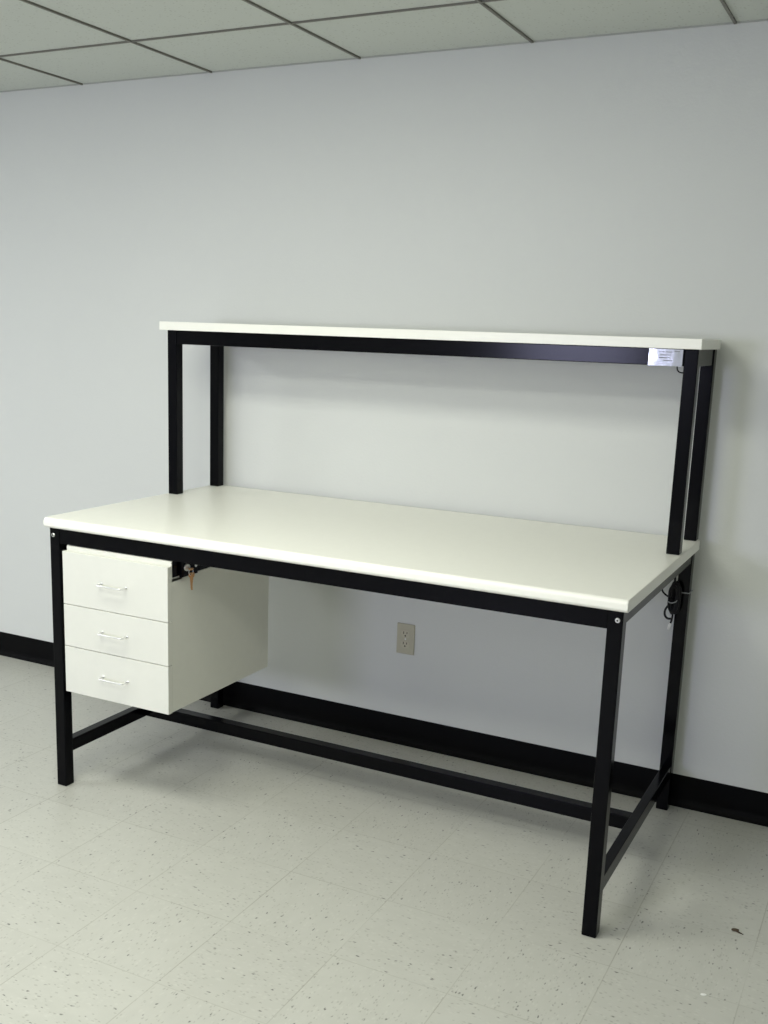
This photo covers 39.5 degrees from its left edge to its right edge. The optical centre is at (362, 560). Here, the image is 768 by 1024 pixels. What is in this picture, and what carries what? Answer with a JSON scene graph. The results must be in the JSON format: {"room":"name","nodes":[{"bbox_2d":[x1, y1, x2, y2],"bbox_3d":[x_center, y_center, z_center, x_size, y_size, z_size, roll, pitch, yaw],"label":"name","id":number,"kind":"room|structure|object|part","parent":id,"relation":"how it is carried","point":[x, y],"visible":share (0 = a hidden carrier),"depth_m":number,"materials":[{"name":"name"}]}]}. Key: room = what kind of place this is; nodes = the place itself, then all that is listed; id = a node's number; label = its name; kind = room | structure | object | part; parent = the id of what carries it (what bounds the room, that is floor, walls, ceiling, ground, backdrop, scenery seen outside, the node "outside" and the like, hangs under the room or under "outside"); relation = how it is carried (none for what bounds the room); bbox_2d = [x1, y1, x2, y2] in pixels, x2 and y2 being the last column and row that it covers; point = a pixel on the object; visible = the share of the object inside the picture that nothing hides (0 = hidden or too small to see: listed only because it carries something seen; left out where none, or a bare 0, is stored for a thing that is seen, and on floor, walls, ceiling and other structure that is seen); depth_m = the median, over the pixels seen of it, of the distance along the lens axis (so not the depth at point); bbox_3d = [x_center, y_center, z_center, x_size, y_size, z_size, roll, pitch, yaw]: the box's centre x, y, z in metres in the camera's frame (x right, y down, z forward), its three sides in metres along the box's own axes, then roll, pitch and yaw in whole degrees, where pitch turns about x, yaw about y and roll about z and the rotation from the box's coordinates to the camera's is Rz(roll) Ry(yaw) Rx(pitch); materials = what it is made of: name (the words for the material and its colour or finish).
{"room":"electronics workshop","nodes":[
{"label":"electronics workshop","id":0,"kind":"room"},
{"bbox_2d":[0,21,767,792],"bbox_3d":[-0.164,-0.546,3.944,8.200,2.386,0.100,8,14,26],"label":"wall","id":1,"kind":"structure","parent":0,"point":[613,185],"depth_m":3.66,"materials":[{"name":"paint"}]},
{"bbox_2d":[0,0,736,84],"bbox_3d":[-1.560,-1.166,0.979,8.000,0.007,6.124,8,14,26],"label":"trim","id":2,"kind":"structure","parent":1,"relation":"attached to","point":[482,2],"depth_m":3.25,"materials":[{"name":"grey metal"}]},
{"bbox_2d":[0,632,767,826],"bbox_3d":[-0.227,0.577,4.135,8.000,0.106,0.017,8,14,26],"label":"baseboard","id":3,"kind":"structure","parent":1,"relation":"attached to","point":[691,793],"depth_m":3.83,"materials":[{"name":"black plastic"}]},
{"bbox_2d":[0,19,767,92],"bbox_3d":[-0.150,-1.700,3.645,8.000,0.004,0.006,8,14,26],"label":"trim","id":4,"kind":"structure","parent":1,"relation":"attached to","point":[759,20],"depth_m":3.47,"materials":[{"name":"silver metal"}]},
{"bbox_2d":[396,622,414,654],"bbox_3d":[0.156,0.286,3.879,0.070,0.114,0.008,8,14,26],"label":"wall outlet","id":5,"kind":"object","parent":1,"relation":"attached to","point":[405,632],"visible":1,"depth_m":3.88,"materials":[{"name":"beige plastic"}]},
{"bbox_2d":[401,640,408,647],"bbox_3d":[0.154,0.305,3.881,0.034,0.028,0.003,8,14,26],"label":"receptacle","id":6,"kind":"object","parent":5,"relation":"attached to","point":[404,643],"depth_m":3.88,"materials":[{"name":"beige plastic"}]},
{"bbox_2d":[401,630,409,637],"bbox_3d":[0.155,0.267,3.873,0.034,0.028,0.003,8,14,26],"label":"receptacle","id":7,"kind":"object","parent":5,"relation":"attached to","point":[404,633],"depth_m":3.87,"materials":[{"name":"beige plastic"}]},
{"bbox_2d":[0,655,767,1023],"bbox_3d":[-1.636,1.191,1.493,8.200,0.060,6.328,8,14,26],"label":"floor","id":8,"kind":"structure","parent":0,"point":[184,874],"depth_m":2.90,"materials":[{"name":"tile"}]},
{"bbox_2d":[43,321,720,937],"bbox_3d":[0.015,0.040,3.356,1.849,1.502,0.916,8,14,26],"label":"workbench","id":9,"kind":"object","parent":8,"relation":"on","point":[589,576],"visible":0.96,"depth_m":3.19,"materials":[{"name":"black"}]},
{"bbox_3d":[-0.967,0.317,3.440,0.038,0.862,0.038,8,14,26],"label":"leg","id":10,"kind":"part","parent":9,"relation":"part of","materials":[{"name":"black metal"}]},
{"bbox_2d":[62,545,268,714],"bbox_3d":[-0.625,0.168,3.487,0.429,0.470,0.589,8,14,26],"label":"drawer unit","id":11,"kind":"object","parent":9,"relation":"hanging from","point":[138,635],"visible":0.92,"depth_m":3.29,"materials":[{"name":"white metal"}]},
{"bbox_3d":[-0.760,0.080,3.221,0.104,0.009,0.032,8,14,26],"label":"handle","id":12,"kind":"part","parent":11,"relation":"part of","materials":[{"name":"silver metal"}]},
{"bbox_3d":[-0.765,0.230,3.253,0.104,0.009,0.032,8,14,26],"label":"handle","id":13,"kind":"part","parent":11,"relation":"part of","materials":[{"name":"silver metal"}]},
{"bbox_3d":[-0.770,0.371,3.284,0.104,0.009,0.032,8,14,26],"label":"handle","id":14,"kind":"part","parent":11,"relation":"part of","materials":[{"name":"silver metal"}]},
{"bbox_3d":[-0.749,0.077,3.242,0.405,0.167,0.018,8,14,26],"label":"drawer","id":15,"kind":"part","parent":11,"relation":"part of","materials":[{"name":"white metal"}]},
{"bbox_3d":[-0.754,0.226,3.275,0.405,0.134,0.018,8,14,26],"label":"drawer","id":16,"kind":"part","parent":11,"relation":"part of","materials":[{"name":"white metal"}]},
{"bbox_3d":[-0.758,0.367,3.305,0.405,0.151,0.018,8,14,26],"label":"drawer","id":17,"kind":"part","parent":11,"relation":"part of","materials":[{"name":"white metal"}]},
{"bbox_2d":[188,568,194,589],"bbox_3d":[-0.514,0.056,3.186,0.023,0.069,0.022,3,12,4],"label":"keys","id":18,"kind":"object","parent":11,"relation":"hanging from","point":[192,575],"visible":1,"depth_m":3.19,"materials":[{"name":"gold metal"}]},
{"bbox_3d":[-0.668,-0.525,3.814,0.038,0.580,0.038,8,14,26],"label":"riser post","id":19,"kind":"part","parent":9,"relation":"part of","materials":[{"name":"black metal"}]},
{"bbox_3d":[-0.547,0.023,3.170,0.004,0.049,0.055,8,14,26],"label":"hanger plate","id":20,"kind":"part","parent":9,"relation":"part of","materials":[{"name":"black metal"}]},
{"bbox_3d":[-0.571,0.167,4.190,0.038,0.862,0.038,8,14,26],"label":"leg","id":21,"kind":"part","parent":9,"relation":"part of","materials":[{"name":"black metal"}]},
{"bbox_3d":[-0.551,-0.570,4.036,0.038,0.580,0.038,8,14,26],"label":"riser post","id":22,"kind":"part","parent":9,"relation":"part of","materials":[{"name":"black metal"}]},
{"bbox_3d":[-0.173,0.031,2.957,1.728,0.048,0.025,8,14,26],"label":"apron rail","id":23,"kind":"part","parent":9,"relation":"part of","materials":[{"name":"black metal"}]},
{"bbox_2d":[43,485,699,612],"bbox_3d":[0.025,-0.083,3.325,1.829,0.032,0.914,8,14,26],"label":"countertop","id":24,"kind":"structure","parent":9,"relation":"on","point":[599,568],"depth_m":3.15,"materials":[{"name":"beige laminate"}]},
{"bbox_3d":[0.127,-0.673,3.359,1.739,0.048,0.025,8,14,26],"label":"shelf rail","id":25,"kind":"part","parent":9,"relation":"part of","materials":[{"name":"black metal"}]},
{"bbox_2d":[159,321,720,349],"bbox_3d":[0.178,-0.733,3.465,1.849,0.029,0.306,8,14,26],"label":"shelf","id":26,"kind":"object","parent":9,"relation":"attached to","point":[467,339],"depth_m":3.28,"materials":[{"name":"beige laminate"}]},
{"bbox_3d":[0.599,0.539,2.656,0.038,0.862,0.038,8,14,26],"label":"leg","id":27,"kind":"part","parent":9,"relation":"part of","materials":[{"name":"black metal"}]},
{"bbox_3d":[0.815,0.062,2.941,0.025,0.038,0.824,8,14,26],"label":"apron rail","id":28,"kind":"part","parent":9,"relation":"part of","materials":[{"name":"black metal"}]},
{"bbox_3d":[0.996,0.389,3.405,0.038,0.862,0.038,8,14,26],"label":"leg","id":29,"kind":"part","parent":9,"relation":"part of","materials":[{"name":"black metal"}]},
{"bbox_2d":[662,578,692,629],"bbox_3d":[0.973,0.110,3.325,0.134,0.214,0.059,-5,14,-29],"label":"power cord","id":30,"kind":"object","parent":9,"relation":"attached to","point":[675,592],"visible":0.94,"depth_m":3.31,"materials":[{"name":"black rubber"}]},
{"bbox_3d":[0.949,0.101,3.317,0.080,0.194,0.037,1,12,-2],"label":"cord","id":31,"kind":"part","parent":30,"relation":"part of","materials":[{"name":"black rubber"}]},
{"bbox_3d":[0.909,-0.302,3.025,0.038,0.580,0.038,8,14,26],"label":"riser post","id":32,"kind":"part","parent":9,"relation":"part of","materials":[{"name":"black metal"}]},
{"bbox_3d":[1.026,-0.347,3.247,0.038,0.580,0.038,8,14,26],"label":"riser post","id":33,"kind":"part","parent":9,"relation":"part of","materials":[{"name":"black metal"}]},
{"bbox_3d":[0.979,-0.584,3.078,0.025,0.048,0.217,8,14,26],"label":"shelf rail","id":34,"kind":"part","parent":9,"relation":"part of","materials":[{"name":"black metal"}]},
{"bbox_2d":[731,928,742,934],"bbox_3d":[0.975,0.963,2.776,0.032,0.007,0.014,10,15,33],"label":"crumb","id":35,"kind":"object","parent":8,"relation":"on","point":[732,929],"visible":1,"depth_m":2.78,"materials":[{"name":"brown"}]},
{"bbox_2d":[0,0,767,90],"bbox_3d":[-1.558,-1.193,0.975,8.200,0.050,6.328,8,14,26],"label":"ceiling","id":36,"kind":"structure","parent":0,"point":[24,27],"depth_m":3.23,"materials":[{"name":"white tile"}]}
]}

